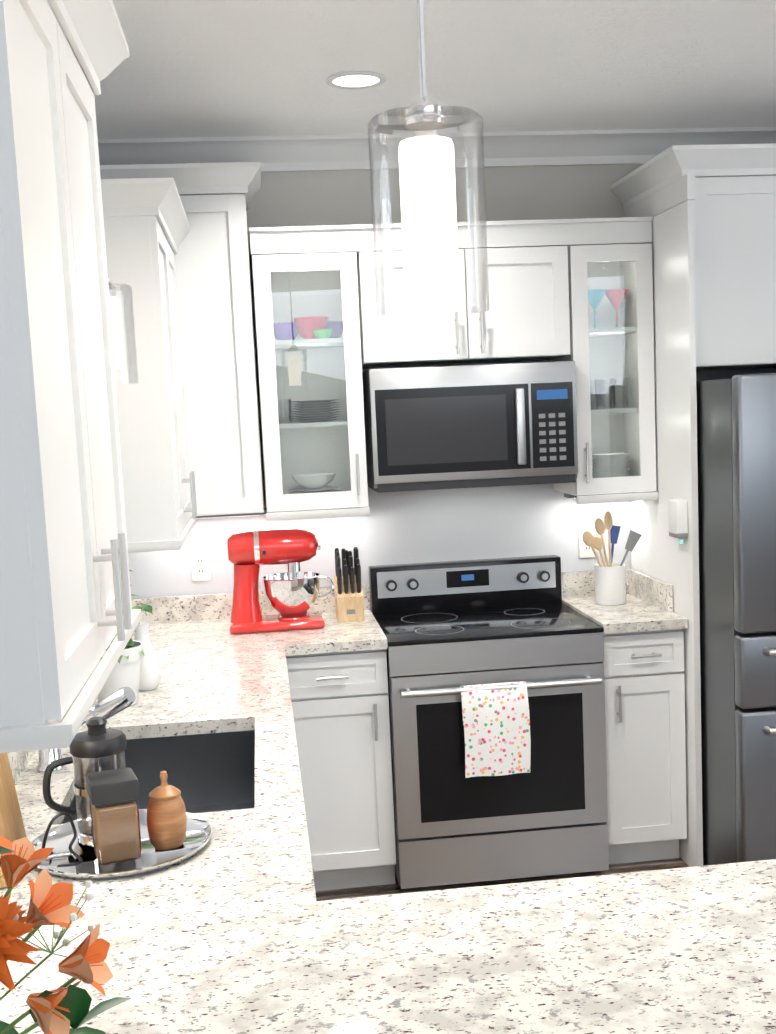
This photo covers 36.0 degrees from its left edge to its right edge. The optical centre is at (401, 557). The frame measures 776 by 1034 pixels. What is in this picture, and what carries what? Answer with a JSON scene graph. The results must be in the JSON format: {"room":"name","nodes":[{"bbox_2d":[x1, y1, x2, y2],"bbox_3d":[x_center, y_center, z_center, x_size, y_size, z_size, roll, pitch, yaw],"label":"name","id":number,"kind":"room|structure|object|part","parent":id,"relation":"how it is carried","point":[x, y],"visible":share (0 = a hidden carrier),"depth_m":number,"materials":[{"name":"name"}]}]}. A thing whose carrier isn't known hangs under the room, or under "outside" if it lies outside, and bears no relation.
{"room":"kitchen","nodes":[
{"label":"kitchen","id":0,"kind":"room"},
{"bbox_2d":[47,0,775,138],"bbox_3d":[1.781,-1.328,1.465,5.460,0.060,6.840,-3,7,-7],"label":"ceiling","id":1,"kind":"structure","parent":0,"point":[213,68],"depth_m":3.60,"materials":[{"name":"white paint"}]},
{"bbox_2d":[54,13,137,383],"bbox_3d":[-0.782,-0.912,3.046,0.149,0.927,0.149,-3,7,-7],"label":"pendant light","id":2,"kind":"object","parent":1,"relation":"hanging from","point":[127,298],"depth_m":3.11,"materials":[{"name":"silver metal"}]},
{"bbox_3d":[-0.767,-0.576,3.088,0.151,0.250,0.151,-3,7,-7],"label":"glass","id":3,"kind":"part","parent":2,"relation":"part of","materials":[{"name":"clear glass"}]},
{"bbox_2d":[325,71,386,89],"bbox_3d":[-0.143,-1.486,3.716,0.191,0.007,0.191,-4,7,-13],"label":"recessed light","id":4,"kind":"object","parent":1,"relation":"in","point":[353,80],"visible":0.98,"depth_m":3.66,"materials":[{"name":"white plastic"}]},
{"bbox_2d":[368,0,488,316],"bbox_3d":[0.021,-0.775,1.538,0.149,0.900,0.149,-3,7,-7],"label":"pendant light","id":5,"kind":"object","parent":1,"relation":"hanging from","point":[427,164],"depth_m":1.56,"materials":[{"name":"clear glass"}]},
{"bbox_3d":[0.036,-0.452,1.578,0.151,0.250,0.151,-3,7,-7],"label":"glass","id":6,"kind":"part","parent":5,"relation":"part of","materials":[{"name":"clear glass"}]},
{"bbox_2d":[128,261,775,610],"bbox_3d":[1.496,-0.336,4.956,5.340,2.740,0.120,-3,7,-7],"label":"wall","id":7,"kind":"structure","parent":0,"point":[426,526],"depth_m":4.75,"materials":[{"name":"white paint"}]},
{"bbox_2d":[98,139,101,164],"bbox_3d":[-0.762,-1.092,1.181,0.085,0.112,6.600,-3,7,-7],"label":"crown molding","id":8,"kind":"structure","parent":7,"relation":"attached to","point":[99,140],"depth_m":4.38,"materials":[{"name":"white wood"}]},
{"bbox_2d":[144,162,283,519],"bbox_3d":[-0.813,-0.767,4.351,0.664,1.217,0.408,-3,7,-7],"label":"upper cabinet","id":9,"kind":"object","parent":7,"relation":"attached to","point":[219,222],"depth_m":4.24,"materials":[{"name":"white wood"}]},
{"bbox_2d":[196,508,273,518],"bbox_3d":[-0.612,-0.154,4.395,0.276,0.021,0.298,-3,7,-7],"label":"under-cabinet light","id":10,"kind":"object","parent":9,"relation":"attached to","point":[265,510],"depth_m":4.49,"materials":[{"name":"silver metal"}]},
{"bbox_2d":[268,225,369,515],"bbox_3d":[-0.348,-0.694,4.448,0.372,1.007,0.347,-3,7,-7],"label":"upper cabinet","id":11,"kind":"object","parent":7,"relation":"attached to","point":[319,381],"depth_m":4.36,"materials":[{"name":"white wood"}]},
{"bbox_3d":[-0.343,-0.646,4.435,0.372,0.915,0.384,-3,7,-7],"label":"glass","id":12,"kind":"part","parent":11,"relation":"part of","materials":[{"name":"white"}]},
{"bbox_2d":[102,127,775,171],"bbox_3d":[0.354,-1.562,4.567,2.950,0.112,0.085,-3,7,-7],"label":"crown molding","id":13,"kind":"structure","parent":7,"relation":"attached to","point":[351,152],"depth_m":4.53,"materials":[{"name":"white wood"}]},
{"bbox_2d":[352,219,575,367],"bbox_3d":[0.210,-0.986,4.482,0.762,0.487,0.347,-3,7,-7],"label":"upper cabinet","id":14,"kind":"object","parent":7,"relation":"attached to","point":[531,314],"depth_m":4.33,"materials":[{"name":"white wood"}]},
{"bbox_2d":[362,361,577,492],"bbox_3d":[0.245,-0.497,4.502,0.754,0.442,0.426,-3,7,-7],"label":"microwave","id":15,"kind":"object","parent":14,"relation":"attached to","point":[461,426],"visible":1,"depth_m":4.32,"materials":[{"name":"silver metal"}]},
{"bbox_2d":[179,164,775,260],"bbox_3d":[0.315,-1.347,4.629,3.038,0.330,0.002,-3,7,-7],"label":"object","id":16,"kind":"structure","parent":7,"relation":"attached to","point":[309,198],"depth_m":4.62,"materials":[{"name":"grey"}]},
{"bbox_2d":[552,212,657,499],"bbox_3d":[0.761,-0.760,4.576,0.310,1.007,0.347,-3,7,-7],"label":"upper cabinet","id":17,"kind":"object","parent":7,"relation":"attached to","point":[612,257],"depth_m":4.45,"materials":[{"name":"white wood"}]},
{"bbox_2d":[564,493,587,497],"bbox_3d":[0.647,-0.227,4.522,0.091,0.021,0.222,-3,7,-7],"label":"under-cabinet light","id":18,"kind":"object","parent":17,"relation":"attached to","point":[565,495],"depth_m":4.65,"materials":[{"name":"silver metal"}]},
{"bbox_3d":[0.766,-0.711,4.563,0.310,0.915,0.384,-3,7,-7],"label":"glass","id":19,"kind":"part","parent":17,"relation":"part of","materials":[{"name":"white"}]},
{"bbox_2d":[315,858,688,900],"bbox_3d":[1.905,1.448,1.809,5.460,0.060,6.840,-3,7,-7],"label":"floor","id":20,"kind":"structure","parent":0,"point":[356,892],"depth_m":4.33,"materials":[{"name":"brown wood"}]},
{"bbox_2d":[12,720,291,783],"bbox_3d":[-0.579,0.932,2.985,0.617,0.895,0.400,-3,7,-7],"label":"base cabinet","id":21,"kind":"object","parent":20,"relation":"on","point":[270,752],"depth_m":3.11,"materials":[{"name":"white stone"}]},
{"bbox_2d":[0,820,307,951],"bbox_3d":[-0.478,1.030,2.157,0.617,0.895,0.480,-3,7,-7],"label":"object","id":22,"kind":"structure","parent":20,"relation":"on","point":[247,877],"depth_m":1.98,"materials":[{"name":"white stone"}]},
{"bbox_2d":[0,568,775,1033],"bbox_3d":[0.134,0.389,2.905,2.077,0.135,3.757,-3,7,-7],"label":"countertop","id":23,"kind":"structure","parent":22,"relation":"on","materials":[{"name":"stone"}]},
{"bbox_2d":[0,753,26,887],"bbox_3d":[-0.740,0.347,2.087,0.096,0.423,0.225,-3,7,-7],"label":"cutting boards","id":24,"kind":"object","parent":23,"relation":"on","point":[12,828],"visible":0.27,"depth_m":2.15,"materials":[{"name":"brown wood"}]},
{"bbox_2d":[0,836,130,1033],"bbox_3d":[-0.486,0.434,1.138,0.452,0.463,0.215,-3,7,-7],"label":"flowers","id":25,"kind":"object","parent":23,"relation":"on","point":[63,1008],"visible":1,"depth_m":1.15,"materials":[{"name":"orange plant"}]},
{"bbox_2d":[32,809,212,878],"bbox_3d":[-0.520,0.529,2.214,0.338,0.014,0.338,-3,7,-7],"label":"tray","id":26,"kind":"object","parent":23,"relation":"on","point":[199,832],"visible":0.5,"depth_m":2.16,"materials":[{"name":"silver metal"}]},
{"bbox_2d":[42,812,82,866],"bbox_3d":[-0.609,0.498,2.140,0.076,0.090,0.088,-3,7,-7],"label":"cord","id":27,"kind":"object","parent":26,"relation":"on","point":[72,852],"visible":0.79,"depth_m":2.13,"materials":[{"name":"black plastic"}]},
{"bbox_2d":[42,717,126,845],"bbox_3d":[-0.589,0.414,2.238,0.151,0.231,0.104,-3,7,-7],"label":"press","id":28,"kind":"object","parent":26,"relation":"on","point":[98,739],"visible":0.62,"depth_m":2.21,"materials":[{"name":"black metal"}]},
{"bbox_2d":[85,768,141,864],"bbox_3d":[-0.516,0.464,2.141,0.084,0.150,0.084,-5,8,-21],"label":"jar","id":29,"kind":"object","parent":26,"relation":"on","point":[113,795],"visible":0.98,"depth_m":2.11,"materials":[{"name":"brown"}]},
{"bbox_2d":[147,771,186,849],"bbox_3d":[-0.433,0.459,2.188,0.073,0.141,0.073,-3,7,-7],"label":"jar","id":30,"kind":"object","parent":26,"relation":"on","point":[166,821],"visible":1,"depth_m":2.16,"materials":[{"name":"brown wood"}]},
{"bbox_2d":[92,570,152,705],"bbox_3d":[-0.799,0.220,3.301,0.226,0.383,0.243,-3,7,-7],"label":"potted plant","id":31,"kind":"object","parent":23,"relation":"on","point":[125,671],"visible":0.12,"depth_m":3.28,"materials":[{"name":"green plant"}]},
{"bbox_2d":[134,622,160,690],"bbox_3d":[-0.759,0.288,3.505,0.094,0.196,0.094,-3,7,-7],"label":"bottle vase","id":32,"kind":"object","parent":23,"relation":"on","point":[150,667],"visible":0.65,"depth_m":3.48,"materials":[{"name":"white ceramic"}]},
{"bbox_2d":[227,528,333,633],"bbox_3d":[-0.449,0.074,4.421,0.391,0.368,0.218,-3,7,-7],"label":"stand mixer","id":33,"kind":"object","parent":23,"relation":"on","point":[291,593],"visible":1,"depth_m":4.36,"materials":[{"name":"red metal"}]},
{"bbox_2d":[334,547,364,622],"bbox_3d":[-0.202,0.099,4.519,0.100,0.272,0.143,-3,7,-7],"label":"knife block","id":34,"kind":"object","parent":23,"relation":"on","point":[349,600],"visible":1,"depth_m":4.47,"materials":[{"name":"brown wood"}]},
{"bbox_2d":[582,511,641,605],"bbox_3d":[0.815,-0.003,4.618,0.236,0.359,0.118,-3,7,-7],"label":"utensil crock","id":35,"kind":"object","parent":23,"relation":"on","point":[610,582],"visible":1,"depth_m":4.59,"materials":[{"name":"white ceramic"}]},
{"bbox_2d":[15,764,295,839],"bbox_3d":[-0.531,0.978,2.591,0.617,0.895,0.399,-3,7,-7],"label":"base cabinet","id":36,"kind":"object","parent":20,"relation":"on","point":[249,793],"depth_m":2.63,"materials":[{"name":"white stone"}]},
{"bbox_2d":[48,684,287,733],"bbox_3d":[-0.630,0.882,3.404,0.617,0.895,0.451,-3,7,-7],"label":"base cabinet","id":37,"kind":"object","parent":20,"relation":"on","point":[237,703],"depth_m":3.22,"materials":[{"name":"white stone"}]},
{"bbox_2d":[77,652,283,695],"bbox_3d":[-0.688,0.826,3.873,0.617,0.895,0.500,-3,7,-7],"label":"base cabinet","id":38,"kind":"object","parent":20,"relation":"on","point":[233,667],"depth_m":3.71,"materials":[{"name":"white stone"}]},
{"bbox_2d":[264,612,403,907],"bbox_3d":[-0.269,0.732,4.488,0.403,0.894,0.617,-3,7,-7],"label":"base cabinet","id":39,"kind":"object","parent":20,"relation":"on","point":[336,696],"depth_m":4.19,"materials":[{"name":"white wood"}]},
{"bbox_2d":[0,876,775,1033],"bbox_3d":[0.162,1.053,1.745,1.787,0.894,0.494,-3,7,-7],"label":"countertop","id":40,"kind":"structure","parent":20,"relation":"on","point":[669,958],"depth_m":1.67,"materials":[{"name":"white stone"}]},
{"bbox_2d":[368,555,608,888],"bbox_3d":[0.313,0.585,4.484,0.766,1.075,0.730,-3,7,-7],"label":"range","id":41,"kind":"object","parent":20,"relation":"on","point":[496,683],"visible":0.98,"depth_m":4.21,"materials":[{"name":"silver metal"}]},
{"bbox_2d":[562,596,691,879],"bbox_3d":[0.844,0.666,4.617,0.306,0.894,0.617,-3,7,-7],"label":"base cabinet","id":42,"kind":"object","parent":20,"relation":"on","point":[647,662],"depth_m":4.32,"materials":[{"name":"white wood"}]},
{"bbox_2d":[696,373,775,865],"bbox_3d":[1.488,0.232,4.299,0.883,1.775,0.945,-3,7,-7],"label":"refrigerator","id":43,"kind":"object","parent":20,"relation":"on","point":[736,438],"visible":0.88,"depth_m":3.92,"materials":[{"name":"silver metal"}]},
{"bbox_2d":[668,499,687,542],"bbox_3d":[0.979,-0.132,4.227,0.042,0.150,0.094,-3,7,-7],"label":"dispenser","id":44,"kind":"object","parent":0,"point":[678,516],"visible":1,"depth_m":4.19,"materials":[{"name":"white plastic"}]},
{"bbox_3d":[-0.805,0.217,1.331,0.120,2.740,6.840,-3,7,-7],"label":"wall","id":45,"kind":"structure","parent":0,"visible":0},
{"bbox_2d":[0,0,171,752],"bbox_3d":[-0.615,-0.335,1.734,0.406,1.048,0.940,-3,7,-7],"label":"upper cabinet","id":46,"kind":"object","parent":45,"relation":"attached to","point":[102,472],"depth_m":1.65,"materials":[{"name":"white wood"}]},
{"bbox_2d":[148,172,211,549],"bbox_3d":[-0.868,-0.579,3.794,0.406,1.048,0.876,-3,7,-7],"label":"upper cabinet","id":47,"kind":"object","parent":45,"relation":"attached to","point":[169,214],"depth_m":4.04,"materials":[{"name":"white wood"}]},
{"bbox_2d":[190,550,210,580],"bbox_3d":[-0.785,0.031,4.653,0.072,0.118,0.009,-3,7,-7],"label":"outlet","id":48,"kind":"object","parent":45,"relation":"attached to","point":[200,565],"depth_m":4.65,"materials":[{"name":"white plastic"}]},
{"bbox_2d":[578,528,595,557],"bbox_3d":[0.752,-0.060,4.831,0.072,0.118,0.009,-3,7,-7],"label":"outlet","id":49,"kind":"object","parent":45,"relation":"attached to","point":[585,551],"depth_m":4.83,"materials":[{"name":"white plastic"}]},
{"bbox_2d":[620,143,775,375],"bbox_3d":[1.400,-1.086,4.438,0.953,0.732,0.698,-3,7,-7],"label":"upper cabinet","id":50,"kind":"object","parent":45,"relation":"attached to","point":[735,217],"depth_m":4.12,"materials":[{"name":"white wood"}]}
]}

